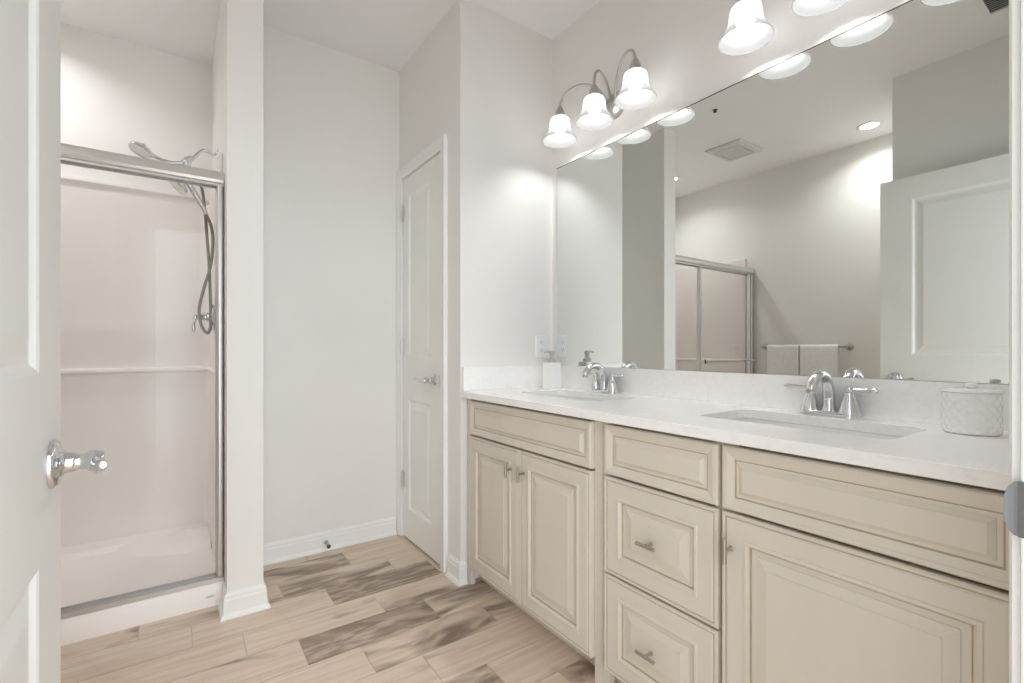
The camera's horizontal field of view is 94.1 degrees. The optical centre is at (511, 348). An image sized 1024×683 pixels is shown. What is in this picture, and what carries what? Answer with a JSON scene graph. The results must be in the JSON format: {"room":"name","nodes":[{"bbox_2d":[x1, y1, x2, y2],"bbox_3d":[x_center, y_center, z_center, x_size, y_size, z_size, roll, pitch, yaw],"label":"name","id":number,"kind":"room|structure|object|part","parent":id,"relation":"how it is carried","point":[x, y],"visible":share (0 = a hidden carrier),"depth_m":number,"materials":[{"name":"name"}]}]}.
{"room":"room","nodes":[
{"label":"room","id":0,"kind":"room"},
{"bbox_2d":[61,22,211,197],"bbox_3d":[-2.305,-0.275,2.415,1.593,2.720,0.100,0,0,-35],"label":"wall","id":1,"kind":"structure","parent":0,"point":[115,92],"depth_m":2.54,"materials":[{"name":"paint"}]},
{"bbox_2d":[212,0,262,591],"bbox_3d":[-1.388,-0.275,2.379,0.132,2.720,1.010,0,0,-35],"label":"wall partition","id":2,"kind":"structure","parent":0,"point":[237,66],"depth_m":1.97,"materials":[{"name":"paint"}]},
{"bbox_2d":[128,141,217,334],"bbox_3d":[-1.583,-0.526,2.241,0.347,0.917,0.123,0,0,-35],"label":"shower fixture","id":3,"kind":"object","parent":2,"relation":"attached to","point":[140,149],"visible":0.83,"depth_m":2.29,"materials":[{"name":"silver metal"}]},
{"bbox_3d":[-1.623,-0.892,2.233,0.149,0.049,0.024,0,0,-35],"label":"head handle","id":4,"kind":"part","parent":3,"relation":"part of","materials":[{"name":"silver metal"}]},
{"bbox_3d":[-1.515,-0.726,2.289,0.026,0.147,0.103,0,0,36],"label":"hand shower handle","id":5,"kind":"part","parent":3,"relation":"part of","materials":[{"name":"silver metal"}]},
{"bbox_3d":[-1.499,-0.943,2.319,0.118,0.083,0.060,0,0,-35],"label":"shower arm","id":6,"kind":"part","parent":3,"relation":"part of","materials":[{"name":"silver metal"}]},
{"bbox_2d":[218,579,270,621],"bbox_3d":[-1.213,1.035,2.130,0.180,0.100,0.449,0,0,-35],"label":"baseboard","id":7,"kind":"structure","parent":2,"relation":"attached to","point":[237,603],"depth_m":1.95,"materials":[{"name":"paint"}]},
{"bbox_2d":[61,0,599,71],"bbox_3d":[-0.782,-1.675,1.485,3.022,0.080,3.370,0,0,-35],"label":"ceiling","id":8,"kind":"structure","parent":0,"point":[385,33],"depth_m":2.38,"materials":[{"name":"paint"}]},
{"bbox_2d":[263,25,398,543],"bbox_3d":[-1.016,-0.275,2.640,0.777,2.720,0.110,0,0,-35],"label":"wall","id":9,"kind":"structure","parent":0,"point":[331,116],"depth_m":2.59,"materials":[{"name":"paint"}]},
{"bbox_2d":[324,540,330,548],"bbox_3d":[-0.983,1.042,2.541,0.022,0.026,0.064,0,0,-35],"label":"door stop","id":10,"kind":"object","parent":9,"relation":"attached to","point":[325,541],"visible":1,"depth_m":2.54,"materials":[{"name":"silver metal"}]},
{"bbox_2d":[263,517,396,565],"bbox_3d":[-0.987,1.035,2.578,0.752,0.100,0.024,0,0,-35],"label":"baseboard","id":11,"kind":"structure","parent":9,"relation":"attached to","point":[292,548],"depth_m":2.57,"materials":[{"name":"paint"}]},
{"bbox_2d":[61,534,616,682],"bbox_3d":[-0.200,1.100,0.590,3.150,0.030,5.604,0,0,-35],"label":"floor","id":12,"kind":"structure","parent":0,"point":[383,610],"depth_m":1.79,"materials":[{"name":"wood"}]},
{"bbox_2d":[61,153,223,645],"bbox_3d":[-2.036,0.113,2.003,1.358,1.945,0.880,0,0,-35],"label":"shower stall","id":13,"kind":"object","parent":12,"relation":"on","point":[138,384],"visible":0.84,"depth_m":2.49,"materials":[{"name":"plastic"}]},
{"bbox_3d":[-2.272,0.062,2.340,1.358,1.844,0.056,0,0,-35],"label":"panel","id":14,"kind":"part","parent":13,"relation":"part of","materials":[{"name":"glass"}]},
{"bbox_2d":[61,143,223,619],"bbox_3d":[-1.790,0.119,1.652,1.358,1.744,0.100,0,0,-35],"label":"shower door frame","id":15,"kind":"structure","parent":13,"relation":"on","point":[73,155],"depth_m":2.00,"materials":[{"name":"silver metal"}]},
{"bbox_2d":[191,304,214,331],"bbox_3d":[-1.503,-0.150,2.317,0.091,0.142,0.136,0,0,-35],"label":"shower valve","id":16,"kind":"object","parent":13,"relation":"attached to","point":[204,316],"visible":0.7,"depth_m":2.30,"materials":[{"name":"silver metal"}]},
{"bbox_3d":[-1.527,-0.123,2.300,0.031,0.088,0.028,0,0,-35],"label":"lever","id":17,"kind":"part","parent":16,"relation":"part of","materials":[{"name":"silver metal"}]},
{"bbox_3d":[-1.500,0.065,2.401,0.024,1.850,0.774,0,0,-35],"label":"panel","id":18,"kind":"part","parent":13,"relation":"part of","materials":[{"name":"plastic"}]},
{"bbox_2d":[467,398,616,682],"bbox_3d":[0.229,0.654,2.003,0.569,0.861,0.868,0,0,-35],"label":"base cabinet","id":19,"kind":"object","parent":12,"relation":"on","point":[535,478],"visible":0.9,"depth_m":1.75,"materials":[{"name":"paint"}]},
{"bbox_3d":[-0.077,0.696,2.017,0.024,0.602,0.386,0,0,-35],"label":"door","id":20,"kind":"part","parent":19,"relation":"part of","materials":[{"name":"paint"}]},
{"bbox_3d":[-0.016,0.478,1.887,0.034,0.060,0.013,0,0,-35],"label":"pull handle","id":21,"kind":"part","parent":19,"relation":"part of","materials":[{"name":"silver metal"}]},
{"bbox_3d":[0.032,0.478,1.819,0.034,0.060,0.013,0,0,-35],"label":"pull handle","id":22,"kind":"part","parent":19,"relation":"part of","materials":[{"name":"silver metal"}]},
{"bbox_3d":[0.036,0.311,1.858,0.020,0.152,0.778,0,0,-35],"label":"drawer","id":23,"kind":"part","parent":19,"relation":"part of","materials":[{"name":"paint"}]},
{"bbox_3d":[0.146,0.696,1.698,0.024,0.602,0.390,0,0,-35],"label":"door","id":24,"kind":"part","parent":19,"relation":"part of","materials":[{"name":"paint"}]},
{"bbox_2d":[459,386,1008,490],"bbox_3d":[0.508,0.208,1.611,0.561,0.028,1.833,0,0,-35],"label":"countertop","id":25,"kind":"structure","parent":19,"relation":"on","point":[923,449],"depth_m":1.16,"materials":[{"name":"stone"}]},
{"bbox_2d":[461,365,542,390],"bbox_3d":[-0.014,0.140,2.352,0.525,0.109,0.020,0,0,-35],"label":"side splash","id":26,"kind":"object","parent":25,"relation":"on","point":[491,377],"visible":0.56,"depth_m":2.31,"materials":[{"name":"stone"}]},
{"bbox_2d":[543,351,560,388],"bbox_3d":[0.189,0.101,2.329,0.079,0.186,0.066,0,0,-35],"label":"soap dispenser","id":27,"kind":"object","parent":25,"relation":"on","point":[551,368],"visible":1,"depth_m":2.31,"materials":[{"name":"white glass"}]},
{"bbox_2d":[549,396,604,400],"bbox_3d":[0.263,0.301,2.017,0.315,0.154,0.519,0,0,-35],"label":"sink basin","id":28,"kind":"object","parent":25,"relation":"in","point":[564,397],"visible":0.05,"depth_m":2.21,"materials":[{"name":"ceramic"}]},
{"bbox_2d":[582,362,623,393],"bbox_3d":[0.404,0.127,2.128,0.177,0.135,0.180,0,0,10],"label":"faucet","id":29,"kind":"object","parent":25,"relation":"on","point":[603,385],"visible":1,"depth_m":2.10,"materials":[{"name":"silver metal"}]},
{"bbox_3d":[0.368,0.121,2.103,0.148,0.123,0.042,0,0,-35],"label":"spout","id":30,"kind":"part","parent":29,"relation":"part of","materials":[{"name":"silver metal"}]},
{"bbox_3d":[0.382,0.154,2.175,0.055,0.064,0.055,0,0,-35],"label":"handle","id":31,"kind":"part","parent":29,"relation":"part of","materials":[{"name":"silver metal"}]},
{"bbox_3d":[0.411,0.186,2.133,0.058,0.016,0.158,0,0,-35],"label":"plate","id":32,"kind":"part","parent":29,"relation":"part of","materials":[{"name":"silver metal"}]},
{"bbox_3d":[0.441,0.154,2.091,0.055,0.064,0.055,0,0,-35],"label":"handle","id":33,"kind":"part","parent":29,"relation":"part of","materials":[{"name":"silver metal"}]},
{"bbox_3d":[0.457,0.116,2.065,0.021,0.019,0.083,0,0,-31],"label":"handle lever","id":34,"kind":"part","parent":29,"relation":"part of","materials":[{"name":"silver metal"}]},
{"bbox_2d":[730,418,901,438],"bbox_3d":[0.779,0.301,1.279,0.315,0.154,0.519,0,0,-35],"label":"sink basin","id":35,"kind":"object","parent":25,"relation":"in","point":[768,422],"visible":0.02,"depth_m":1.37,"materials":[{"name":"ceramic"}]},
{"bbox_2d":[784,370,878,418],"bbox_3d":[0.921,0.127,1.390,0.177,0.135,0.180,0,0,10],"label":"faucet","id":36,"kind":"object","parent":25,"relation":"on","point":[849,406],"visible":1,"depth_m":1.36,"materials":[{"name":"silver metal"}]},
{"bbox_3d":[0.879,0.116,1.461,0.021,0.019,0.083,0,0,-39],"label":"handle lever","id":37,"kind":"part","parent":36,"relation":"part of","materials":[{"name":"silver metal"}]},
{"bbox_3d":[0.898,0.154,1.437,0.055,0.064,0.055,0,0,-35],"label":"handle","id":38,"kind":"part","parent":36,"relation":"part of","materials":[{"name":"silver metal"}]},
{"bbox_3d":[0.884,0.121,1.365,0.148,0.123,0.042,0,0,-35],"label":"spout","id":39,"kind":"part","parent":36,"relation":"part of","materials":[{"name":"silver metal"}]},
{"bbox_3d":[0.928,0.186,1.395,0.058,0.016,0.158,0,0,-35],"label":"plate","id":40,"kind":"part","parent":36,"relation":"part of","materials":[{"name":"silver metal"}]},
{"bbox_3d":[0.957,0.154,1.353,0.055,0.064,0.055,0,0,-35],"label":"handle","id":41,"kind":"part","parent":36,"relation":"part of","materials":[{"name":"silver metal"}]},
{"bbox_3d":[0.973,0.116,1.327,0.021,0.019,0.083,0,0,-31],"label":"handle lever","id":42,"kind":"part","parent":36,"relation":"part of","materials":[{"name":"silver metal"}]},
{"bbox_2d":[940,382,1004,436],"bbox_3d":[1.060,0.136,1.101,0.107,0.117,0.107,0,0,-35],"label":"canister","id":43,"kind":"object","parent":25,"relation":"on","point":[971,410],"visible":1,"depth_m":1.06,"materials":[{"name":"ceramic"}]},
{"bbox_3d":[1.060,0.084,1.101,0.021,0.013,0.021,0,0,-35],"label":"knob","id":44,"kind":"part","parent":43,"relation":"part of","materials":[{"name":"ceramic"}]},
{"bbox_3d":[1.060,0.095,1.101,0.107,0.010,0.107,0,0,-35],"label":"lid","id":45,"kind":"part","parent":43,"relation":"part of","materials":[{"name":"ceramic"}]},
{"bbox_2d":[603,422,724,682],"bbox_3d":[0.596,0.654,1.479,0.569,0.861,0.409,0,0,-35],"label":"base cabinet","id":46,"kind":"object","parent":12,"relation":"on","point":[662,491],"visible":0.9,"depth_m":1.31,"materials":[{"name":"paint"}]},
{"bbox_3d":[0.376,0.853,1.326,0.034,0.013,0.062,0,0,-35],"label":"pull handle","id":47,"kind":"part","parent":46,"relation":"part of","materials":[{"name":"silver metal"}]},
{"bbox_3d":[0.376,0.547,1.326,0.034,0.013,0.062,0,0,-35],"label":"pull handle","id":48,"kind":"part","parent":46,"relation":"part of","materials":[{"name":"silver metal"}]},
{"bbox_3d":[0.402,0.847,1.333,0.024,0.300,0.381,0,0,-35],"label":"drawer","id":49,"kind":"part","parent":46,"relation":"part of","materials":[{"name":"paint"}]},
{"bbox_3d":[0.402,0.543,1.333,0.024,0.296,0.381,0,0,-35],"label":"drawer","id":50,"kind":"part","parent":46,"relation":"part of","materials":[{"name":"paint"}]},
{"bbox_3d":[0.403,0.311,1.334,0.020,0.152,0.381,0,0,-35],"label":"drawer","id":51,"kind":"part","parent":46,"relation":"part of","materials":[{"name":"paint"}]},
{"bbox_2d":[722,443,1008,682],"bbox_3d":[0.873,0.654,1.084,0.569,0.861,0.552,0,0,-35],"label":"base cabinet","id":52,"kind":"object","parent":12,"relation":"on","point":[833,572],"visible":0.88,"depth_m":0.93,"materials":[{"name":"paint"}]},
{"bbox_3d":[0.511,0.478,1.133,0.034,0.060,0.013,0,0,-35],"label":"pull handle","id":53,"kind":"part","parent":52,"relation":"part of","materials":[{"name":"silver metal"}]},
{"bbox_3d":[0.667,0.311,0.957,0.020,0.152,0.517,0,0,-35],"label":"drawer","id":54,"kind":"part","parent":52,"relation":"part of","materials":[{"name":"paint"}]},
{"bbox_2d":[399,0,551,577],"bbox_3d":[-0.217,-0.275,2.745,0.652,2.720,0.854,0,0,-35],"label":"wall","id":55,"kind":"structure","parent":0,"point":[482,79],"depth_m":2.33,"materials":[{"name":"paint"}]},
{"bbox_2d":[401,153,439,563],"bbox_3d":[-0.514,0.050,2.558,0.109,2.046,0.500,0,0,-35],"label":"door","id":56,"kind":"structure","parent":55,"relation":"in","point":[420,209],"depth_m":2.55,"materials":[{"name":"paint"}]},
{"bbox_3d":[-0.459,0.160,2.430,0.038,0.032,0.117,0,0,-42],"label":"lever","id":57,"kind":"part","parent":56,"relation":"part of","materials":[{"name":"silver metal"}]},
{"bbox_3d":[-0.406,0.160,2.417,0.026,0.060,0.060,0,0,-35],"label":"handle","id":58,"kind":"part","parent":56,"relation":"part of","materials":[{"name":"silver metal"}]},
{"bbox_2d":[397,133,446,572],"bbox_3d":[-0.497,0.021,2.559,0.020,2.127,0.614,0,0,-35],"label":"trim","id":59,"kind":"structure","parent":55,"relation":"attached to","point":[439,145],"depth_m":2.34,"materials":[{"name":"paint"}]},
{"bbox_2d":[445,554,467,586],"bbox_3d":[-0.261,1.035,2.241,0.050,0.100,0.127,0,0,-35],"label":"baseboard","id":60,"kind":"structure","parent":55,"relation":"attached to","point":[457,570],"depth_m":2.21,"materials":[{"name":"paint"}]},
{"bbox_2d":[535,335,546,357],"bbox_3d":[0.152,-0.013,2.477,0.074,0.118,0.008,0,0,-35],"label":"wall outlet","id":61,"kind":"object","parent":55,"relation":"attached to","point":[540,340],"visible":1,"depth_m":2.47,"materials":[{"name":"white plastic"}]},
{"bbox_2d":[552,0,1008,384],"bbox_3d":[0.818,-0.275,1.748,0.100,2.720,1.966,0,0,-35],"label":"wall","id":62,"kind":"structure","parent":0,"point":[676,42],"depth_m":1.96,"materials":[{"name":"paint"}]},
{"bbox_2d":[543,48,656,147],"bbox_3d":[0.380,-1.112,2.099,0.214,0.244,0.622,0,0,-35],"label":"vanity light","id":63,"kind":"object","parent":62,"relation":"attached to","point":[598,113],"visible":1,"depth_m":2.07,"materials":[{"name":"white glass"}]},
{"bbox_3d":[0.228,-1.046,2.272,0.164,0.111,0.164,0,0,-35],"label":"lamp shade","id":64,"kind":"part","parent":63,"relation":"part of","materials":[{"name":"white glass"}]},
{"bbox_3d":[0.332,-1.166,2.214,0.250,0.135,0.023,0,0,26],"label":"arm","id":65,"kind":"part","parent":63,"relation":"part of","materials":[{"name":"silver metal"}]},
{"bbox_3d":[0.359,-1.046,2.085,0.164,0.111,0.164,0,0,-35],"label":"lamp shade","id":66,"kind":"part","parent":63,"relation":"part of","materials":[{"name":"white glass"}]},
{"bbox_3d":[0.405,-1.172,2.117,0.123,0.125,0.021,0,0,-35],"label":"arm","id":67,"kind":"part","parent":63,"relation":"part of","materials":[{"name":"silver metal"}]},
{"bbox_3d":[0.454,-1.100,2.151,0.032,0.120,0.120,0,0,-35],"label":"wall plate","id":68,"kind":"part","parent":63,"relation":"part of","materials":[{"name":"silver metal"}]},
{"bbox_3d":[0.472,-1.166,2.015,0.023,0.135,0.250,0,0,-6],"label":"arm","id":69,"kind":"part","parent":63,"relation":"part of","materials":[{"name":"silver metal"}]},
{"bbox_3d":[0.491,-1.046,1.897,0.164,0.111,0.164,0,0,-35],"label":"lamp shade","id":70,"kind":"part","parent":63,"relation":"part of","materials":[{"name":"white glass"}]},
{"bbox_2d":[718,0,774,54],"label":"vanity light","id":71,"kind":"object","parent":62,"relation":"attached to","point":[750,28],"depth_m":1.53,"materials":[{"name":"white glass"}]},
{"bbox_3d":[0.749,-1.060,1.529,0.053,0.070,0.053,0,0,-35],"label":"bulb","id":72,"kind":"part","parent":71,"relation":"part of","materials":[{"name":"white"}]},
{"bbox_3d":[0.749,-1.046,1.529,0.164,0.111,0.164,0,0,-35],"label":"lamp shade","id":73,"kind":"part","parent":71,"relation":"part of","materials":[{"name":"white glass"}]},
{"bbox_2d":[556,0,1008,383],"bbox_3d":[0.733,-0.427,1.775,0.007,1.022,1.748,0,0,-35],"label":"wall mirror","id":74,"kind":"object","parent":62,"relation":"attached to","point":[840,207],"visible":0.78,"depth_m":1.47,"materials":[{"name":"silver mirror"}]},
{"bbox_2d":[561,365,1008,430],"bbox_3d":[0.730,0.140,1.766,0.020,0.109,1.833,0,0,-35],"label":"backsplash","id":75,"kind":"structure","parent":62,"relation":"attached to","point":[902,400],"depth_m":1.56,"materials":[{"name":"stone"}]},
{"bbox_2d":[791,0,849,16],"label":"vanity light","id":76,"kind":"object","parent":62,"relation":"attached to","point":[805,8],"depth_m":1.40,"materials":[{"name":"white glass"}]},
{"bbox_3d":[0.880,-1.046,1.341,0.164,0.111,0.164,0,0,-35],"label":"lamp shade","id":77,"kind":"part","parent":76,"relation":"part of","materials":[{"name":"white glass"}]},
{"bbox_3d":[0.103,-0.275,0.134,2.922,2.720,0.115,0,0,-35],"label":"wall","id":78,"kind":"structure","parent":0,"visible":0},
{"bbox_2d":[0,0,107,682],"bbox_3d":[-0.482,0.050,0.385,0.184,2.046,0.952,0,0,-35],"label":"door","id":79,"kind":"structure","parent":78,"relation":"in","point":[34,461],"depth_m":0.64,"materials":[{"name":"paint"}]},
{"bbox_3d":[-0.684,0.174,0.727,0.026,0.073,0.073,0,0,-35],"label":"handle","id":80,"kind":"part","parent":79,"relation":"part of","materials":[{"name":"silver metal"}]},
{"bbox_3d":[-0.629,0.174,0.710,0.038,0.032,0.125,0,0,-42],"label":"lever","id":81,"kind":"part","parent":79,"relation":"part of","materials":[{"name":"silver metal"}]},
{"bbox_2d":[1004,0,1023,682],"bbox_3d":[0.215,0.045,0.220,0.961,2.080,0.132,0,0,-35],"label":"trim","id":82,"kind":"structure","parent":78,"relation":"attached to","point":[1014,493],"depth_m":0.53,"materials":[{"name":"paint"}]},
{"bbox_3d":[0.569,0.178,0.520,0.004,0.062,0.045,0,0,-38],"label":"strike plate","id":83,"kind":"part","parent":82,"relation":"part of","materials":[{"name":"silver metal"}]},
{"bbox_2d":[1009,0,1020,682],"bbox_3d":[0.180,0.021,0.270,1.059,2.127,0.020,0,0,-35],"label":"trim","id":84,"kind":"structure","parent":78,"relation":"attached to","point":[1014,5],"depth_m":0.54,"materials":[{"name":"paint"}]}
]}

